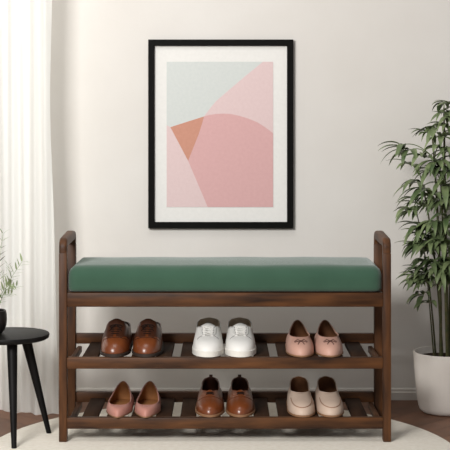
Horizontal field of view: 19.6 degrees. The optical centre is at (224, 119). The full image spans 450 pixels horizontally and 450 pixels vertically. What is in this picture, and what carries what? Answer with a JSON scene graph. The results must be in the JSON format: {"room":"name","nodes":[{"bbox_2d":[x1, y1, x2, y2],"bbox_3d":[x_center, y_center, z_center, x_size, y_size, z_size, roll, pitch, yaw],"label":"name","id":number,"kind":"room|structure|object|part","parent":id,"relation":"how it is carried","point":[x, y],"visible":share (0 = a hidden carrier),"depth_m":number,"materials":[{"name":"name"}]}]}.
{"room":"entryway","nodes":[
{"label":"entryway","id":0,"kind":"room"},
{"bbox_2d":[0,400,449,442],"bbox_3d":[0.000,1.087,2.150,4.600,0.050,5.580,0,0,0],"label":"floor","id":1,"kind":"structure","parent":0,"point":[409,412],"depth_m":4.63,"materials":[{"name":"brown wood"}]},
{"bbox_2d":[0,0,58,414],"bbox_3d":[-1.299,-0.150,4.723,1.402,2.420,0.117,0,0,0],"label":"curtain","id":2,"kind":"object","parent":1,"relation":"on","point":[26,183],"visible":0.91,"depth_m":4.71,"materials":[{"name":"fabric"}]},
{"bbox_2d":[0,402,449,449],"bbox_3d":[-0.015,1.059,4.120,1.530,0.006,1.530,0,0,0],"label":"rug","id":3,"kind":"object","parent":1,"relation":"on","point":[404,436],"visible":0.44,"depth_m":4.31,"materials":[{"name":"beige fabric"}]},
{"bbox_2d":[0,327,50,448],"bbox_3d":[-0.723,0.886,4.336,0.274,0.351,0.272,0,0,39],"label":"side table","id":4,"kind":"object","parent":3,"relation":"on","point":[11,337],"visible":0.99,"depth_m":4.27,"materials":[{"name":"black wood"}]},
{"bbox_3d":[-0.690,0.892,4.233,0.035,0.327,0.115,0,0,-15],"label":"leg","id":5,"kind":"part","parent":4,"relation":"part of","materials":[{"name":"black wood"}]},
{"bbox_2d":[0,229,30,333],"bbox_3d":[-0.749,0.533,4.305,0.230,0.356,0.091,0,0,34],"label":"potted plant","id":6,"kind":"object","parent":4,"relation":"on","point":[3,314],"visible":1,"depth_m":4.29,"materials":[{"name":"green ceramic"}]},
{"bbox_3d":[-0.634,0.892,4.366,0.105,0.327,0.035,0,0,-15],"label":"leg","id":7,"kind":"part","parent":4,"relation":"part of","materials":[{"name":"black wood"}]},
{"bbox_2d":[59,231,390,441],"bbox_3d":[0.000,0.722,4.428,1.120,0.668,0.335,0,0,0],"label":"bench","id":8,"kind":"object","parent":3,"relation":"on","point":[90,281],"visible":0.92,"depth_m":4.26,"materials":[{"name":"brown wood"}]},
{"bbox_3d":[-0.532,0.746,4.278,0.028,0.620,0.036,0,0,0],"label":"leg","id":9,"kind":"part","parent":8,"relation":"part of","materials":[{"name":"brown wood"}]},
{"bbox_3d":[-0.539,0.412,4.428,0.035,0.048,0.335,0,0,-1],"label":"armrest","id":10,"kind":"part","parent":8,"relation":"part of","materials":[{"name":"brown wood"}]},
{"bbox_3d":[-0.542,0.746,4.577,0.036,0.620,0.036,0,0,0],"label":"leg","id":11,"kind":"part","parent":8,"relation":"part of","materials":[{"name":"brown wood"}]},
{"bbox_3d":[-0.510,1.002,4.428,0.016,0.022,0.287,0,0,0],"label":"rail","id":12,"kind":"part","parent":8,"relation":"part of","materials":[{"name":"brown wood"}]},
{"bbox_3d":[-0.510,0.805,4.428,0.016,0.022,0.287,0,0,0],"label":"rail","id":13,"kind":"part","parent":8,"relation":"part of","materials":[{"name":"brown wood"}]},
{"bbox_2d":[100,319,132,356],"bbox_3d":[-0.366,0.725,4.405,0.104,0.107,0.292,0,0,0],"label":"shoe","id":14,"kind":"object","parent":8,"relation":"on","point":[117,341],"visible":0.99,"depth_m":4.32,"materials":[{"name":"leather"}]},
{"bbox_2d":[106,381,133,417],"bbox_3d":[-0.354,0.940,4.381,0.088,0.071,0.260,0,0,0],"label":"pointed flat shoe","id":15,"kind":"object","parent":8,"relation":"on","point":[120,404],"visible":1,"depth_m":4.44,"materials":[{"name":"pink leather"}]},
{"bbox_2d":[134,381,160,417],"bbox_3d":[-0.259,0.940,4.381,0.088,0.071,0.260,0,0,0],"label":"pointed flat shoe","id":16,"kind":"object","parent":8,"relation":"on","point":[148,404],"visible":1,"depth_m":4.44,"materials":[{"name":"pink leather"}]},
{"bbox_2d":[132,319,163,356],"bbox_3d":[-0.260,0.725,4.405,0.104,0.107,0.292,0,0,0],"label":"shoe","id":17,"kind":"object","parent":8,"relation":"on","point":[148,341],"visible":1,"depth_m":4.32,"materials":[{"name":"leather"}]},
{"bbox_2d":[192,317,223,356],"bbox_3d":[-0.057,0.733,4.402,0.106,0.092,0.285,0,0,0],"label":"sneaker","id":18,"kind":"object","parent":8,"relation":"on","point":[208,341],"visible":1,"depth_m":4.33,"materials":[{"name":"white leather"}]},
{"bbox_2d":[195,375,224,417],"bbox_3d":[-0.050,0.932,4.399,0.100,0.088,0.281,0,0,0],"label":"shoe","id":19,"kind":"object","parent":8,"relation":"on","point":[210,401],"visible":1,"depth_m":4.33,"materials":[{"name":"leather"}]},
{"bbox_2d":[83,398,366,415],"bbox_3d":[0.000,0.984,4.426,0.944,0.013,0.289,0,0,0],"label":"shelf","id":20,"kind":"object","parent":8,"relation":"attached to","point":[94,407],"depth_m":4.43,"materials":[{"name":"brown wood"}]},
{"bbox_3d":[0.000,0.975,4.582,1.049,0.036,0.022,0,0,0],"label":"rail","id":21,"kind":"part","parent":8,"relation":"part of","materials":[{"name":"brown wood"}]},
{"bbox_3d":[0.000,0.995,4.272,1.037,0.037,0.023,0,0,0],"label":"rail","id":22,"kind":"part","parent":8,"relation":"part of","materials":[{"name":"brown wood"}]},
{"bbox_2d":[82,342,367,356],"bbox_3d":[0.000,0.786,4.426,0.944,0.013,0.289,0,0,0],"label":"shelf","id":23,"kind":"object","parent":8,"relation":"attached to","point":[354,349],"depth_m":4.42,"materials":[{"name":"brown wood"}]},
{"bbox_3d":[0.000,0.769,4.582,1.049,0.036,0.022,0,0,0],"label":"rail","id":24,"kind":"part","parent":8,"relation":"part of","materials":[{"name":"brown wood"}]},
{"bbox_3d":[0.000,0.797,4.272,1.037,0.037,0.023,0,0,0],"label":"rail","id":25,"kind":"part","parent":8,"relation":"part of","materials":[{"name":"brown wood"}]},
{"bbox_2d":[68,257,381,291],"bbox_3d":[0.000,0.521,4.428,1.035,0.092,0.333,0,0,0],"label":"seat cushion","id":26,"kind":"object","parent":8,"relation":"on","point":[89,274],"depth_m":4.27,"materials":[{"name":"green fabric"}]},
{"bbox_2d":[225,317,255,356],"bbox_3d":[0.052,0.733,4.402,0.106,0.092,0.285,0,0,0],"label":"sneaker","id":27,"kind":"object","parent":8,"relation":"on","point":[240,341],"visible":1,"depth_m":4.32,"materials":[{"name":"white leather"}]},
{"bbox_2d":[226,375,254,417],"bbox_3d":[0.052,0.932,4.399,0.100,0.088,0.281,0,0,0],"label":"shoe","id":28,"kind":"object","parent":8,"relation":"on","point":[239,402],"visible":1,"depth_m":4.33,"materials":[{"name":"leather"}]},
{"bbox_2d":[285,320,313,356],"bbox_3d":[0.251,0.737,4.396,0.095,0.083,0.273,0,0,0],"label":"ballet flat","id":29,"kind":"object","parent":8,"relation":"on","point":[299,343],"visible":1,"depth_m":4.33,"materials":[{"name":"leather"}]},
{"bbox_2d":[286,376,315,417],"bbox_3d":[0.255,0.933,4.397,0.094,0.084,0.276,0,0,0],"label":"moccasin","id":30,"kind":"object","parent":8,"relation":"on","point":[300,403],"visible":1,"depth_m":4.34,"materials":[{"name":"beige leather"}]},
{"bbox_2d":[313,320,342,356],"bbox_3d":[0.349,0.737,4.396,0.095,0.083,0.273,0,0,0],"label":"ballet flat","id":31,"kind":"object","parent":8,"relation":"on","point":[327,342],"visible":1,"depth_m":4.33,"materials":[{"name":"leather"}]},
{"bbox_2d":[314,376,343,417],"bbox_3d":[0.351,0.933,4.397,0.094,0.084,0.276,0,0,0],"label":"moccasin","id":32,"kind":"object","parent":8,"relation":"on","point":[328,402],"visible":1,"depth_m":4.34,"materials":[{"name":"beige leather"}]},
{"bbox_3d":[0.510,1.002,4.428,0.016,0.022,0.287,0,0,0],"label":"rail","id":33,"kind":"part","parent":8,"relation":"part of","materials":[{"name":"brown wood"}]},
{"bbox_3d":[0.510,0.805,4.428,0.016,0.022,0.287,0,0,0],"label":"rail","id":34,"kind":"part","parent":8,"relation":"part of","materials":[{"name":"brown wood"}]},
{"bbox_3d":[0.542,0.746,4.577,0.036,0.620,0.036,0,0,0],"label":"leg","id":35,"kind":"part","parent":8,"relation":"part of","materials":[{"name":"brown wood"}]},
{"bbox_3d":[0.539,0.412,4.428,0.035,0.048,0.335,0,0,1],"label":"armrest","id":36,"kind":"part","parent":8,"relation":"part of","materials":[{"name":"brown wood"}]},
{"bbox_3d":[0.532,0.746,4.278,0.028,0.620,0.036,0,0,0],"label":"leg","id":37,"kind":"part","parent":8,"relation":"part of","materials":[{"name":"brown wood"}]},
{"bbox_2d":[378,100,449,415],"bbox_3d":[0.812,0.494,4.697,0.472,1.135,0.369,0,0,-39],"label":"potted palm","id":38,"kind":"object","parent":1,"relation":"on","point":[431,363],"visible":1,"depth_m":4.65,"materials":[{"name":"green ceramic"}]},
{"bbox_2d":[413,346,449,415],"bbox_3d":[0.804,0.953,4.740,0.234,0.219,0.234,0,0,0],"label":"pot","id":39,"kind":"object","parent":38,"relation":"attached to","point":[431,363],"depth_m":4.66,"materials":[{"name":"white ceramic"}]},
{"bbox_2d":[50,0,449,387],"bbox_3d":[0.000,-0.191,5.000,4.600,2.506,0.120,0,0,0],"label":"wall","id":40,"kind":"structure","parent":0,"point":[367,73],"depth_m":4.94,"materials":[{"name":"paint"}]},
{"bbox_2d":[148,39,292,227],"bbox_3d":[-0.016,0.053,4.928,0.549,0.714,0.024,0,0,0],"label":"framed picture","id":41,"kind":"object","parent":40,"relation":"attached to","point":[220,111],"visible":1,"depth_m":4.93,"materials":[{"name":"paper"}]},
{"bbox_2d":[167,62,272,206],"bbox_3d":[-0.019,0.055,4.929,0.404,0.551,0.001,0,0,0],"label":"print","id":42,"kind":"object","parent":41,"relation":"attached to","point":[220,114],"depth_m":4.93,"materials":[{"name":"paper"}]},
{"bbox_2d":[58,388,416,399],"bbox_3d":[0.000,1.040,4.934,4.600,0.044,0.013,0,0,0],"label":"baseboard","id":43,"kind":"structure","parent":40,"relation":"attached to","point":[396,393],"depth_m":4.93,"materials":[{"name":"grey paint"}]}
]}

